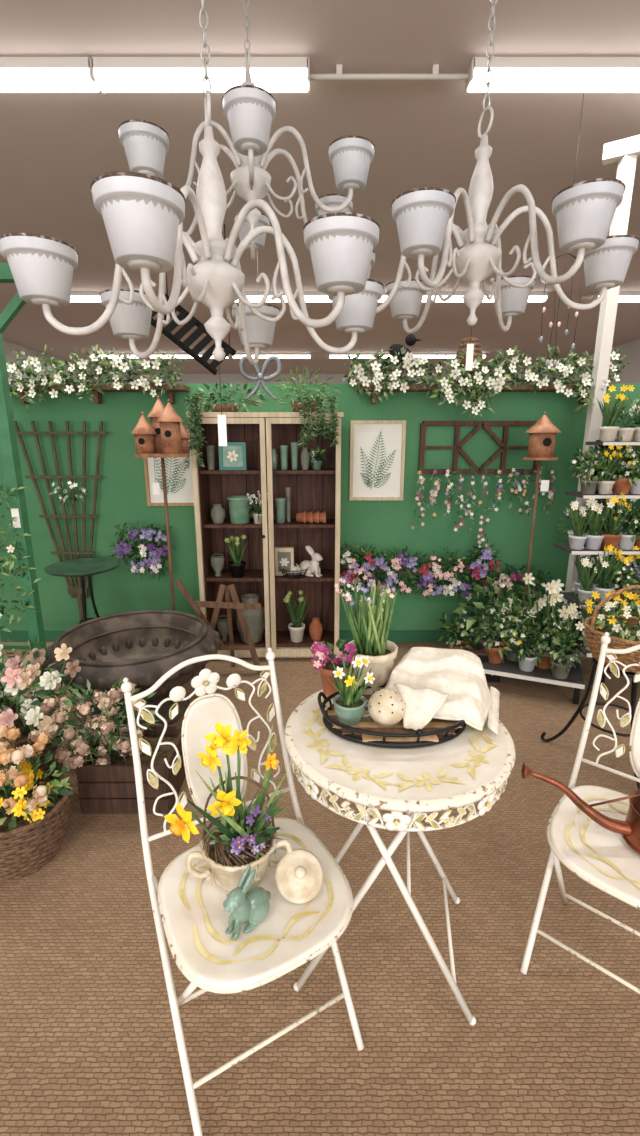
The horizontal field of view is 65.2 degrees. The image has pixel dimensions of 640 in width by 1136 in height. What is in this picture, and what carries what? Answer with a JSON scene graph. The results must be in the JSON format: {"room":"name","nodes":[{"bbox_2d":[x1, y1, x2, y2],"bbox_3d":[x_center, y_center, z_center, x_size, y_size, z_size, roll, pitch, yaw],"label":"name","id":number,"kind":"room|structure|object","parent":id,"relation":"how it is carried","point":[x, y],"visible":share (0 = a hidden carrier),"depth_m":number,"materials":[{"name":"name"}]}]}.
{"room":"shop","nodes":[
{"label":"shop","id":0,"kind":"room"},
{"bbox_2d":[3,340,105,383],"bbox_3d":[-6.050,-1.404,4.803,0.100,3.400,20.000,0,14,0],"label":"wall","id":1,"kind":"structure","parent":0,"point":[9,347],"depth_m":10.40,"materials":[{"name":"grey paint"}]},
{"bbox_2d":[107,374,531,383],"bbox_3d":[0.000,-3.835,14.555,12.000,3.400,0.100,0,14,0],"label":"wall","id":2,"kind":"structure","parent":0,"point":[186,378],"depth_m":14.12,"materials":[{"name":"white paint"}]},
{"bbox_2d":[0,642,639,1135],"bbox_3d":[0.000,0.294,5.226,12.000,0.100,20.000,0,14,0],"label":"floor","id":3,"kind":"structure","parent":0,"point":[88,1043],"depth_m":1.41,"materials":[{"name":"carpet"}]},
{"bbox_2d":[0,263,52,700],"bbox_3d":[-1.875,-0.190,2.334,1.500,2.240,0.152,0,14,0],"label":"trellis","id":4,"kind":"object","parent":3,"relation":"on","point":[15,494],"visible":0.8,"depth_m":2.34,"materials":[{"name":"paint"}]},
{"bbox_2d":[0,723,75,879],"bbox_3d":[-1.114,0.838,1.818,0.424,0.498,0.394,0,14,0],"label":"flower basket","id":5,"kind":"object","parent":3,"relation":"on","point":[34,805],"visible":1,"depth_m":1.76,"materials":[{"name":"wicker"}]},
{"bbox_2d":[0,643,80,770],"bbox_3d":[-1.389,0.650,2.223,0.646,0.667,0.491,0,14,0],"label":"flowers","id":6,"kind":"object","parent":5,"relation":"in","point":[23,713],"visible":0.62,"depth_m":2.15,"materials":[{"name":"pink plant"}]},
{"bbox_2d":[44,558,119,622],"bbox_3d":[-1.600,0.321,3.461,0.470,0.698,0.470,0,14,0],"label":"birdbath","id":7,"kind":"object","parent":3,"relation":"on","point":[83,567],"visible":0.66,"depth_m":3.42,"materials":[{"name":"green metal"}]},
{"bbox_2d":[27,676,185,813],"bbox_3d":[-0.905,0.727,2.163,0.563,0.543,0.390,0,14,0],"label":"crate","id":8,"kind":"object","parent":3,"relation":"on","point":[105,774],"visible":0.87,"depth_m":2.07,"materials":[{"name":"brown wood"}]},
{"bbox_2d":[41,610,220,724],"bbox_3d":[-1.030,0.592,2.827,0.936,0.482,0.942,7,16,27],"label":"tub","id":9,"kind":"object","parent":3,"relation":"on","point":[141,646],"visible":0.72,"depth_m":2.84,"materials":[{"name":"brown metal"}]},
{"bbox_2d":[131,396,198,678],"bbox_3d":[-0.962,-0.163,3.172,0.325,1.781,0.326,0,14,0],"label":"birdhouse","id":10,"kind":"object","parent":3,"relation":"on","point":[166,437],"visible":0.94,"depth_m":2.96,"materials":[{"name":"brown wood"}]},
{"bbox_2d":[175,579,262,674],"bbox_3d":[-0.646,0.379,3.309,0.534,0.672,0.181,0,14,0],"label":"wooden easel","id":11,"kind":"object","parent":3,"relation":"on","point":[218,604],"visible":0.82,"depth_m":3.23,"materials":[{"name":"brown wood"}]},
{"bbox_2d":[121,648,363,1135],"bbox_3d":[-0.196,0.755,1.278,0.445,0.919,0.590,-8,16,-28],"label":"bistro chair","id":12,"kind":"object","parent":3,"relation":"on","point":[191,913],"visible":0.91,"depth_m":1.22,"materials":[{"name":"white metal"}]},
{"bbox_2d":[164,721,291,891],"bbox_3d":[-0.218,0.576,1.195,0.298,0.387,0.222,-2,14,-10],"label":"planter","id":13,"kind":"object","parent":12,"relation":"on","point":[240,838],"visible":0.98,"depth_m":1.19,"materials":[{"name":"beige ceramic"}]},
{"bbox_2d":[223,865,270,939],"bbox_3d":[-0.160,0.728,1.110,0.063,0.133,0.126,12,19,40],"label":"rabbit","id":14,"kind":"object","parent":12,"relation":"on","point":[252,905],"visible":1,"depth_m":1.09},
{"bbox_2d":[275,849,323,903],"bbox_3d":[-0.049,0.736,1.196,0.116,0.066,0.103,-4,14,-15],"label":"lid","id":15,"kind":"object","parent":12,"relation":"on","point":[299,875],"visible":1,"depth_m":1.18,"materials":[{"name":"ceramic"}]},
{"bbox_2d":[186,412,343,657],"bbox_3d":[-0.345,-0.198,3.499,0.987,1.689,0.375,0,14,0],"label":"display cabinet","id":16,"kind":"object","parent":3,"relation":"on","point":[311,490],"visible":0.64,"depth_m":3.55,"materials":[{"name":"beige wood"}]},
{"bbox_2d":[206,445,214,469],"bbox_3d":[-0.730,-0.737,3.341,0.060,0.160,0.060,0,14,0],"label":"vase","id":17,"kind":"object","parent":16,"relation":"on","point":[209,448],"visible":0.99,"depth_m":3.32,"materials":[{"name":"ceramic"}]},
{"bbox_2d":[210,554,224,575],"bbox_3d":[-0.720,-0.019,3.520,0.100,0.150,0.100,0,14,0],"label":"vase","id":18,"kind":"object","parent":16,"relation":"on","point":[217,560],"visible":1,"depth_m":3.48,"materials":[{"name":"grey ceramic"}]},
{"bbox_2d":[211,504,224,523],"bbox_3d":[-0.700,-0.373,3.432,0.100,0.130,0.100,0,14,0],"label":"vase","id":19,"kind":"object","parent":16,"relation":"on","point":[217,512],"visible":1,"depth_m":3.40,"materials":[{"name":"grey ceramic"}]},
{"bbox_2d":[217,615,227,641],"bbox_3d":[-0.700,0.442,3.635,0.100,0.180,0.100,0,14,0],"label":"vase","id":20,"kind":"object","parent":16,"relation":"in","point":[222,622],"visible":0.86,"depth_m":3.60,"materials":[{"name":"grey ceramic"}]},
{"bbox_2d":[218,442,246,469],"bbox_3d":[-0.580,-0.741,3.317,0.180,0.180,0.025,0,14,0],"label":"picture frame","id":21,"kind":"object","parent":16,"relation":"on","point":[232,456],"visible":0.96,"depth_m":3.32,"materials":[{"name":"teal paint"}]},
{"bbox_2d":[224,535,247,577],"bbox_3d":[-0.579,-0.088,3.490,0.149,0.297,0.151,5,15,20],"label":"potted plant","id":22,"kind":"object","parent":16,"relation":"in","point":[237,567],"visible":1,"depth_m":3.47,"materials":[{"name":"green plant"}]},
{"bbox_2d":[227,496,249,523],"bbox_3d":[-0.550,-0.398,3.426,0.170,0.180,0.170,0,14,0],"label":"crock","id":23,"kind":"object","parent":16,"relation":"on","point":[238,505],"visible":0.91,"depth_m":3.37,"materials":[{"name":"ceramic"}]},
{"bbox_2d":[237,593,264,642],"bbox_3d":[-0.500,0.364,3.615,0.210,0.340,0.210,0,14,0],"label":"jar","id":24,"kind":"object","parent":16,"relation":"in","point":[255,619],"visible":0.76,"depth_m":3.55,"materials":[{"name":"grey ceramic"}]},
{"bbox_2d":[247,491,267,523],"bbox_3d":[-0.422,-0.415,3.403,0.213,0.224,0.186,0,14,0],"label":"potted paperwhite","id":25,"kind":"object","parent":16,"relation":"on","point":[257,516],"visible":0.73,"depth_m":3.38,"materials":[{"name":"plant"}]},
{"bbox_2d":[255,439,260,469],"bbox_3d":[-0.400,-0.761,3.356,0.060,0.200,0.060,0,14,0],"label":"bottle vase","id":26,"kind":"object","parent":16,"relation":"in","point":[257,440],"visible":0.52,"depth_m":3.33,"materials":[{"name":"brown wood"}]},
{"bbox_2d":[184,366,343,468],"bbox_3d":[-0.348,-0.976,3.252,1.023,0.645,0.424,0,14,0],"label":"trailing greenery","id":27,"kind":"object","parent":16,"relation":"on","point":[305,404],"visible":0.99,"depth_m":3.12,"materials":[{"name":"green plant"}]},
{"bbox_2d":[272,448,277,469],"bbox_3d":[-0.310,-0.727,3.343,0.052,0.140,0.052,0,14,0],"label":"bottle vase","id":28,"kind":"object","parent":16,"relation":"in","point":[274,454],"visible":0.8,"depth_m":3.33,"materials":[{"name":"green ceramic"}]},
{"bbox_2d":[275,498,285,523],"bbox_3d":[-0.270,-0.393,3.427,0.080,0.170,0.080,0,14,0],"label":"vase","id":29,"kind":"object","parent":16,"relation":"in","point":[280,503],"visible":1,"depth_m":3.40,"materials":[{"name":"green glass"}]},
{"bbox_2d":[280,445,287,469],"bbox_3d":[-0.240,-0.737,3.341,0.056,0.160,0.056,0,14,0],"label":"bottle vase","id":30,"kind":"object","parent":16,"relation":"in","point":[283,448],"visible":0.99,"depth_m":3.32,"materials":[{"name":"green ceramic"}]},
{"bbox_2d":[275,547,293,575],"bbox_3d":[-0.250,-0.047,3.529,0.130,0.200,0.050,0,14,0],"label":"flower picture","id":31,"kind":"object","parent":16,"relation":"on","point":[284,556],"visible":0.94,"depth_m":3.50},
{"bbox_2d":[285,487,290,521],"bbox_3d":[-0.220,-0.439,3.467,0.040,0.240,0.040,0,14,0],"label":"vase","id":32,"kind":"object","parent":16,"relation":"in","point":[287,489],"visible":1,"depth_m":3.45,"materials":[{"name":"ceramic"}]},
{"bbox_2d":[279,563,308,578],"bbox_3d":[-0.180,0.013,3.476,0.206,0.095,0.206,0,14,0],"label":"wire bowl","id":33,"kind":"object","parent":16,"relation":"on","point":[295,571],"visible":0.97,"depth_m":3.45,"materials":[{"name":"black metal"}]},
{"bbox_2d":[290,442,297,469],"bbox_3d":[-0.170,-0.747,3.338,0.052,0.180,0.052,0,14,0],"label":"bottle vase","id":34,"kind":"object","parent":16,"relation":"in","point":[294,445],"visible":0.98,"depth_m":3.32,"materials":[{"name":"green ceramic"}]},
{"bbox_2d":[283,590,307,642],"bbox_3d":[-0.175,0.343,3.605,0.184,0.385,0.194,-4,15,-16],"label":"potted leafy plant","id":35,"kind":"object","parent":16,"relation":"in","point":[296,628],"visible":1,"depth_m":3.60,"materials":[{"name":"green plant"}]},
{"bbox_2d":[301,447,309,469],"bbox_3d":[-0.100,-0.732,3.342,0.060,0.150,0.060,0,14,0],"label":"bottle vase","id":36,"kind":"object","parent":16,"relation":"on","point":[305,460],"visible":0.96,"depth_m":3.32,"materials":[{"name":"ceramic"}]},
{"bbox_2d":[299,545,322,576],"bbox_3d":[-0.071,-0.051,3.518,0.202,0.213,0.101,8,16,29],"label":"rabbit","id":37,"kind":"object","parent":16,"relation":"on","point":[314,569],"visible":0.91,"depth_m":3.49},
{"bbox_2d":[296,511,325,522],"bbox_3d":[-0.060,-0.346,3.418,0.200,0.082,0.081,0,14,0],"label":"terracotta pots","id":38,"kind":"object","parent":16,"relation":"in","point":[304,517],"visible":1,"depth_m":3.39,"materials":[{"name":"orange ceramic"}]},
{"bbox_2d":[309,617,322,640],"bbox_3d":[-0.030,0.447,3.657,0.100,0.160,0.100,0,14,0],"label":"vase","id":39,"kind":"object","parent":16,"relation":"in","point":[315,627],"visible":1,"depth_m":3.62,"materials":[{"name":"orange ceramic"}]},
{"bbox_2d":[309,445,327,469],"bbox_3d":[-0.021,-0.744,3.362,0.157,0.164,0.155,0,14,0],"label":"leafy potted plant","id":40,"kind":"object","parent":16,"relation":"on","point":[316,461],"visible":1,"depth_m":3.34,"materials":[{"name":"green plant"}]},
{"bbox_2d":[285,689,515,1025],"bbox_3d":[0.208,0.799,1.451,0.608,0.750,0.608,0,14,0],"label":"round bistro table","id":41,"kind":"object","parent":3,"relation":"on","point":[464,770],"visible":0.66,"depth_m":1.22,"materials":[{"name":"white metal"}]},
{"bbox_2d":[308,639,359,695],"bbox_3d":[0.047,0.298,1.537,0.166,0.180,0.150,0,14,0],"label":"flowers","id":42,"kind":"object","parent":41,"relation":"on","point":[323,657],"visible":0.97,"depth_m":1.50,"materials":[{"name":"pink plant"}]},
{"bbox_2d":[334,578,397,694],"bbox_3d":[0.140,0.204,1.525,0.199,0.368,0.159,0,14,0],"label":"planter","id":43,"kind":"object","parent":41,"relation":"on","point":[370,627],"visible":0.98,"depth_m":1.49,"materials":[{"name":"beige ceramic"}]},
{"bbox_2d":[317,684,465,747],"bbox_3d":[0.205,0.389,1.380,0.424,0.075,0.275,0,14,0],"label":"tray","id":44,"kind":"object","parent":41,"relation":"on","point":[367,731],"visible":0.57,"depth_m":1.30,"materials":[{"name":"black"}]},
{"bbox_2d":[329,655,374,725],"bbox_3d":[0.085,0.322,1.344,0.117,0.187,0.107,-7,15,-25],"label":"planter","id":45,"kind":"object","parent":44,"relation":"on","point":[349,706],"visible":0.96,"depth_m":1.32,"materials":[{"name":"green ceramic"}]},
{"bbox_2d":[368,689,405,726],"bbox_3d":[0.178,0.369,1.334,0.100,0.100,0.100,0,14,0],"label":"ceramic piece","id":46,"kind":"object","parent":44,"relation":"on","point":[386,707],"visible":1,"depth_m":1.30,"materials":[{"name":"ceramic"}]},
{"bbox_2d":[384,647,499,734],"bbox_3d":[0.347,0.337,1.432,0.324,0.133,0.353,5,15,19],"label":"cloth","id":47,"kind":"object","parent":41,"relation":"on","point":[436,683],"visible":0.98,"depth_m":1.40,"materials":[{"name":"white fabric"}]},
{"bbox_2d":[466,650,503,683],"bbox_3d":[1.020,0.637,3.230,0.304,0.204,0.050,1,14,6],"label":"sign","id":48,"kind":"object","parent":3,"relation":"on","point":[483,656],"visible":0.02,"depth_m":3.21,"materials":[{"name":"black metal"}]},
{"bbox_2d":[481,648,584,704],"bbox_3d":[1.318,0.681,3.173,0.600,0.138,0.353,6,15,21],"label":"bench","id":49,"kind":"object","parent":3,"relation":"on","point":[509,668],"visible":0.57,"depth_m":3.04,"materials":[{"name":"grey metal"}]},
{"bbox_2d":[438,385,639,678],"bbox_3d":[1.984,-0.199,3.154,2.314,1.858,1.030,0,14,0],"label":"flowers","id":50,"kind":"object","parent":3,"relation":"on","point":[526,637],"visible":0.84,"depth_m":3.04,"materials":[{"name":"green plant"}]},
{"bbox_2d":[523,412,560,600],"bbox_3d":[1.420,-0.164,3.360,0.260,1.693,0.260,0,14,0],"label":"birdhouse","id":51,"kind":"object","parent":3,"relation":"on","point":[542,436],"visible":0.77,"depth_m":3.15,"materials":[{"name":"brown wood"}]},
{"bbox_2d":[520,632,639,993],"bbox_3d":[0.909,0.725,1.400,0.445,0.919,0.590,12,18,39],"label":"bistro chair","id":52,"kind":"object","parent":3,"relation":"on","point":[601,857],"visible":0.94,"depth_m":1.45,"materials":[{"name":"white metal"}]},
{"bbox_2d":[521,763,639,854],"bbox_3d":[0.797,0.612,1.326,0.496,0.253,0.166,2,14,10],"label":"watering can","id":53,"kind":"object","parent":52,"relation":"on","point":[629,829],"visible":1,"depth_m":1.34,"materials":[{"name":"brown metal"}]},
{"bbox_2d":[541,658,639,788],"bbox_3d":[1.413,0.707,2.317,0.536,0.507,0.471,0,14,0],"label":"plant stand","id":54,"kind":"object","parent":3,"relation":"on","point":[634,686],"visible":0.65,"depth_m":2.40,"materials":[{"name":"black"}]},
{"bbox_2d":[583,585,639,672],"bbox_3d":[1.430,0.255,2.300,0.390,0.370,0.381,5,15,19],"label":"wicker basket planter","id":55,"kind":"object","parent":54,"relation":"on","point":[623,630],"visible":0.85,"depth_m":2.27,"materials":[{"name":"wicker"}]},
{"bbox_2d":[553,440,639,687],"bbox_3d":[2.260,-0.008,3.092,1.480,1.520,0.590,0,14,0],"label":"plant shelf","id":56,"kind":"object","parent":3,"relation":"on","point":[570,596],"visible":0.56,"depth_m":3.02,"materials":[{"name":"grey metal"}]},
{"bbox_2d":[563,135,639,632],"bbox_3d":[2.029,-0.894,3.174,0.783,3.200,0.163,7,16,27],"label":"post","id":57,"kind":"object","parent":3,"relation":"on","point":[626,151],"visible":0.42,"depth_m":3.11,"materials":[{"name":"white metal"}]},
{"bbox_2d":[0,0,639,373],"bbox_3d":[0.000,-3.102,4.380,12.000,0.100,20.000,0,14,0],"label":"ceiling","id":58,"kind":"structure","parent":0,"point":[423,133],"depth_m":3.21,"materials":[{"name":"paint"}]},
{"bbox_2d":[0,57,101,93],"bbox_3d":[-1.780,-2.557,2.609,1.232,0.100,0.130,0,14,0],"label":"fluorescent ceiling light","id":59,"kind":"object","parent":58,"relation":"attached to","point":[17,74],"visible":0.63,"depth_m":2.56,"materials":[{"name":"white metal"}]},
{"bbox_2d":[70,292,100,301],"bbox_3d":[-2.800,-3.537,6.539,1.212,0.100,0.130,0,14,0],"label":"fluorescent ceiling light","id":60,"kind":"object","parent":58,"relation":"attached to","point":[75,296],"visible":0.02,"depth_m":6.49,"materials":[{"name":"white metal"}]},
{"bbox_2d":[89,353,136,357],"bbox_3d":[-4.400,-4.625,10.905,1.212,0.100,0.130,0,14,0],"label":"fluorescent ceiling light","id":61,"kind":"object","parent":58,"relation":"attached to","point":[113,354],"visible":0.23,"depth_m":10.84,"materials":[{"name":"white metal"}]},
{"bbox_2d":[150,353,228,357],"bbox_3d":[-2.850,-4.625,10.905,1.712,0.100,0.130,0,14,0],"label":"fluorescent ceiling light","id":62,"kind":"object","parent":58,"relation":"attached to","point":[178,355],"visible":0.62,"depth_m":10.85,"materials":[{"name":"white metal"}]},
{"bbox_2d":[0,0,383,364],"bbox_3d":[-0.260,-1.357,1.084,0.868,1.690,0.916,0,14,0],"label":"chandelier","id":63,"kind":"object","parent":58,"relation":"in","point":[143,215],"visible":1,"depth_m":1.10,"materials":[{"name":"white metal"}]},
{"bbox_2d":[217,362,226,445],"bbox_3d":[-0.260,-0.429,1.315,0.022,0.210,0.002,0,14,0],"label":"price tag","id":64,"kind":"object","parent":63,"relation":"hanging from","point":[222,432],"visible":1,"depth_m":1.33,"materials":[{"name":"white paper"}]},
{"bbox_2d":[151,224,235,374],"bbox_3d":[-1.207,-2.432,4.564,0.830,1.289,0.230,0,14,0],"label":"rack","id":65,"kind":"object","parent":58,"relation":"hanging from","point":[172,325],"visible":0.63,"depth_m":4.60,"materials":[{"name":"black"}]},
{"bbox_2d":[90,57,309,93],"bbox_3d":[-0.610,-2.557,2.609,1.112,0.100,0.130,0,14,0],"label":"fluorescent ceiling light","id":66,"kind":"object","parent":58,"relation":"attached to","point":[110,74],"visible":0.95,"depth_m":2.56,"materials":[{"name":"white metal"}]},
{"bbox_2d":[117,0,374,260],"bbox_3d":[-0.250,-1.788,1.718,0.864,1.168,0.919,0,14,0],"label":"chandelier","id":67,"kind":"object","parent":58,"relation":"in","point":[249,109],"visible":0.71,"depth_m":1.63,"materials":[{"name":"white metal"}]},
{"bbox_2d":[244,292,263,301],"bbox_3d":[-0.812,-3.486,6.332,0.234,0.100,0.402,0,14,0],"label":"fluorescent ceiling light","id":68,"kind":"object","parent":58,"relation":"attached to","point":[252,296],"depth_m":6.48,"materials":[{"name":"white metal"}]},
{"bbox_2d":[239,253,280,399],"bbox_3d":[-0.360,-1.824,2.859,0.256,1.644,0.046,0,14,0],"label":"ribbon bow","id":69,"kind":"object","parent":58,"relation":"hanging from","point":[260,378],"visible":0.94,"depth_m":3.01,"materials":[{"name":"silver metal"}]},
{"bbox_2d":[232,353,310,357],"bbox_3d":[-1.050,-4.625,10.905,1.712,0.100,0.130,0,14,0],"label":"fluorescent ceiling light","id":70,"kind":"object","parent":58,"relation":"attached to","point":[237,355],"visible":0.7,"depth_m":10.85,"materials":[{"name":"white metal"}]},
{"bbox_2d":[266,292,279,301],"bbox_3d":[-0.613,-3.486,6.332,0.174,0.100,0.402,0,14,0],"label":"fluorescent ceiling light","id":71,"kind":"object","parent":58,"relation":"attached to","point":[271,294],"depth_m":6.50,"materials":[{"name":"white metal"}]},
{"bbox_2d":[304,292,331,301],"bbox_3d":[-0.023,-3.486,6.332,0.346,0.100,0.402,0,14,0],"label":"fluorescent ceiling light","id":72,"kind":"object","parent":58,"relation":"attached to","point":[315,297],"depth_m":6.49,"materials":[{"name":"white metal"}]},
{"bbox_2d":[329,353,390,357],"bbox_3d":[1.000,-4.625,10.905,1.612,0.100,0.130,0,14,0],"label":"fluorescent ceiling light","id":73,"kind":"object","parent":58,"relation":"attached to","point":[362,355],"visible":0.58,"depth_m":10.85,"materials":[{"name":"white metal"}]},
{"bbox_2d":[378,292,387,301],"bbox_3d":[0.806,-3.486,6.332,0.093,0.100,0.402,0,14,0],"label":"fluorescent ceiling light","id":74,"kind":"object","parent":58,"relation":"attached to","point":[384,296],"depth_m":6.49,"materials":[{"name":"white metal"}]},
{"bbox_2d":[310,64,468,79],"bbox_3d":[0.360,-2.577,2.604,0.840,0.056,0.030,0,14,0],"label":"conduit","id":75,"kind":"object","parent":58,"relation":"attached to","point":[435,75],"depth_m":2.60,"materials":[{"name":"white metal"}]},
{"bbox_2d":[422,292,466,301],"bbox_3d":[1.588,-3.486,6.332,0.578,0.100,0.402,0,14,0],"label":"fluorescent ceiling light","id":76,"kind":"object","parent":58,"relation":"attached to","point":[457,296],"depth_m":6.49,"materials":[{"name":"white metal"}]},
{"bbox_2d":[412,353,485,357],"bbox_3d":[2.800,-4.625,10.905,1.612,0.100,0.130,0,14,0],"label":"fluorescent ceiling light","id":77,"kind":"object","parent":58,"relation":"attached to","point":[429,355],"visible":0.56,"depth_m":10.85,"materials":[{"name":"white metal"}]},
{"bbox_2d":[482,292,493,301],"bbox_3d":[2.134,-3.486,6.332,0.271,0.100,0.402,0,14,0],"label":"fluorescent ceiling light","id":78,"kind":"object","parent":58,"relation":"attached to","point":[485,299],"depth_m":6.50,"materials":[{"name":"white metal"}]},
{"bbox_2d":[367,0,639,333],"bbox_3d":[0.480,-1.515,1.395,0.921,1.535,0.858,0,14,0],"label":"chandelier","id":79,"kind":"object","parent":58,"relation":"in","point":[584,211],"visible":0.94,"depth_m":1.45,"materials":[{"name":"white metal"}]},
{"bbox_2d":[465,327,473,370],"bbox_3d":[0.480,-0.700,1.598,0.022,0.130,0.002,0,14,0],"label":"price tag","id":80,"kind":"object","parent":79,"relation":"hanging from","point":[470,347],"visible":1,"depth_m":1.60,"materials":[{"name":"white paper"}]},
{"bbox_2d":[528,292,548,301],"bbox_3d":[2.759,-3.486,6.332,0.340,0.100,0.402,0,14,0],"label":"fluorescent ceiling light","id":81,"kind":"object","parent":58,"relation":"attached to","point":[533,296],"depth_m":6.48,"materials":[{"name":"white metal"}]},
{"bbox_2d":[464,57,639,93],"bbox_3d":[1.390,-2.557,2.609,1.232,0.100,0.130,0,14,0],"label":"fluorescent ceiling light","id":82,"kind":"object","parent":58,"relation":"attached to","point":[509,74],"visible":0.92,"depth_m":2.56,"materials":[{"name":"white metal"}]},
{"bbox_2d":[539,92,583,367],"bbox_3d":[1.450,-1.940,2.917,0.243,1.447,0.024,0,14,0],"label":"mobile","id":83,"kind":"object","parent":58,"relation":"hanging from","point":[543,308],"visible":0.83,"depth_m":3.02,"materials":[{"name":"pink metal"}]},
{"bbox_2d":[592,292,599,301],"bbox_3d":[3.488,-3.486,6.332,0.154,0.100,0.402,0,14,0],"label":"fluorescent ceiling light","id":84,"kind":"object","parent":58,"relation":"attached to","point":[596,295],"depth_m":6.52,"materials":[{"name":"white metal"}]},
{"bbox_2d":[618,292,639,301],"bbox_3d":[3.931,-3.486,6.332,0.495,0.100,0.402,0,14,0],"label":"fluorescent ceiling light","id":85,"kind":"object","parent":58,"relation":"attached to","point":[629,297],"depth_m":6.49,"materials":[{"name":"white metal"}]},
{"bbox_2d":[0,384,639,629],"bbox_3d":[-0.300,-0.361,3.723,6.600,1.900,0.100,0,14,0],"label":"wall","id":86,"kind":"structure","parent":0,"point":[384,525],"depth_m":3.64,"materials":[{"name":"paint"}]},
{"bbox_2d":[14,421,107,622],"bbox_3d":[-1.810,-0.204,3.586,0.680,1.642,0.201,0,14,0],"label":"trellis","id":87,"kind":"object","parent":86,"relation":"attached to","point":[75,591],"visible":0.98,"depth_m":3.56,"materials":[{"name":"brown wood"}]},
{"bbox_2d":[10,385,189,403],"bbox_3d":[-1.525,-1.174,3.385,1.250,0.110,0.160,0,14,0],"label":"shelf","id":88,"kind":"object","parent":86,"relation":"attached to","point":[180,388],"visible":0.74,"depth_m":3.37,"materials":[{"name":"brown wood"}]},
{"bbox_2d":[4,344,187,413],"bbox_3d":[-1.602,-1.238,3.274,1.470,0.445,0.260,0,14,0],"label":"garland","id":89,"kind":"object","parent":88,"relation":"on","point":[157,363],"visible":0.94,"depth_m":3.25,"materials":[{"name":"white plant"}]},
{"bbox_2d":[110,521,174,581],"bbox_3d":[-1.275,-0.119,3.601,0.482,0.442,0.214,0,14,0],"label":"bunch","id":90,"kind":"object","parent":86,"relation":"attached to","point":[152,563],"visible":0.98,"depth_m":3.56,"materials":[{"name":"purple plant"}]},
{"bbox_2d":[143,426,193,505],"bbox_3d":[-1.060,-0.723,3.563,0.380,0.560,0.024,0,14,0],"label":"framed botanical print","id":91,"kind":"object","parent":86,"relation":"attached to","point":[179,480],"visible":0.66,"depth_m":3.59,"materials":[{"name":"white paper"}]},
{"bbox_2d":[0,630,578,641],"bbox_3d":[-0.300,0.531,3.886,6.600,0.090,0.015,0,14,0],"label":"baseboard","id":92,"kind":"structure","parent":86,"relation":"attached to","point":[14,635],"depth_m":3.88,"materials":[{"name":"green"}]},
{"bbox_2d":[349,420,405,499],"bbox_3d":[0.406,-0.760,3.554,0.387,0.555,0.024,0,14,0],"label":"print","id":93,"kind":"object","parent":86,"relation":"attached to","point":[377,447],"visible":1,"depth_m":3.55,"materials":[{"name":"white paper"}]},
{"bbox_2d":[331,539,501,599],"bbox_3d":[0.694,0.011,3.636,1.250,0.466,0.227,0,14,0],"label":"flower garland","id":94,"kind":"object","parent":86,"relation":"attached to","point":[476,570],"visible":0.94,"depth_m":3.59,"materials":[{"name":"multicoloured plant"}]},
{"bbox_2d":[418,421,537,473],"bbox_3d":[1.130,-0.848,3.523,0.852,0.362,0.043,0,14,0],"label":"lattice frame","id":95,"kind":"object","parent":86,"relation":"attached to","point":[457,446],"visible":0.79,"depth_m":3.51,"materials":[{"name":"brown wood"}]},
{"bbox_2d":[411,465,555,548],"bbox_3d":[1.157,-0.414,3.547,1.014,0.613,0.060,0,14,0],"label":"vines","id":96,"kind":"object","parent":86,"relation":"hanging from","point":[433,495],"visible":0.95,"depth_m":3.52,"materials":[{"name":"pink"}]},
{"bbox_2d":[356,385,611,403],"bbox_3d":[1.090,-1.174,3.385,1.680,0.110,0.160,0,14,0],"label":"shelf","id":97,"kind":"object","parent":86,"relation":"attached to","point":[412,388],"visible":0.5,"depth_m":3.30,"materials":[{"name":"brown wood"}]},
{"bbox_2d":[380,334,421,384],"bbox_3d":[0.527,-1.394,3.370,0.319,0.323,0.102,8,16,29],"label":"bird figurine","id":98,"kind":"object","parent":97,"relation":"on","point":[410,340],"visible":0.57,"depth_m":3.32,"materials":[{"name":"black"}]},
{"bbox_2d":[452,337,483,384],"bbox_3d":[1.000,-1.388,3.364,0.211,0.310,0.211,0,14,0],"label":"beehive skep","id":99,"kind":"object","parent":97,"relation":"on","point":[463,346],"visible":0.48,"depth_m":3.29,"materials":[{"name":"brown wicker"}]},
{"bbox_2d":[341,344,629,423],"bbox_3d":[1.080,-1.205,3.286,1.891,0.512,0.258,0,14,0],"label":"garland","id":100,"kind":"object","parent":97,"relation":"on","point":[447,383],"visible":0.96,"depth_m":3.24,"materials":[{"name":"white plant"}]},
{"bbox_2d":[483,563,554,606],"bbox_3d":[1.454,0.173,3.675,0.518,0.433,0.218,0,14,0],"label":"flower garland","id":101,"kind":"object","parent":86,"relation":"attached to","point":[500,579],"visible":0.41,"depth_m":3.63,"materials":[{"name":"green plant"}]},
{"bbox_2d":[532,339,639,383],"bbox_3d":[6.050,-1.404,4.803,0.100,3.400,20.000,0,14,0],"label":"wall","id":102,"kind":"structure","parent":0,"point":[630,374],"depth_m":9.76,"materials":[{"name":"grey paint"}]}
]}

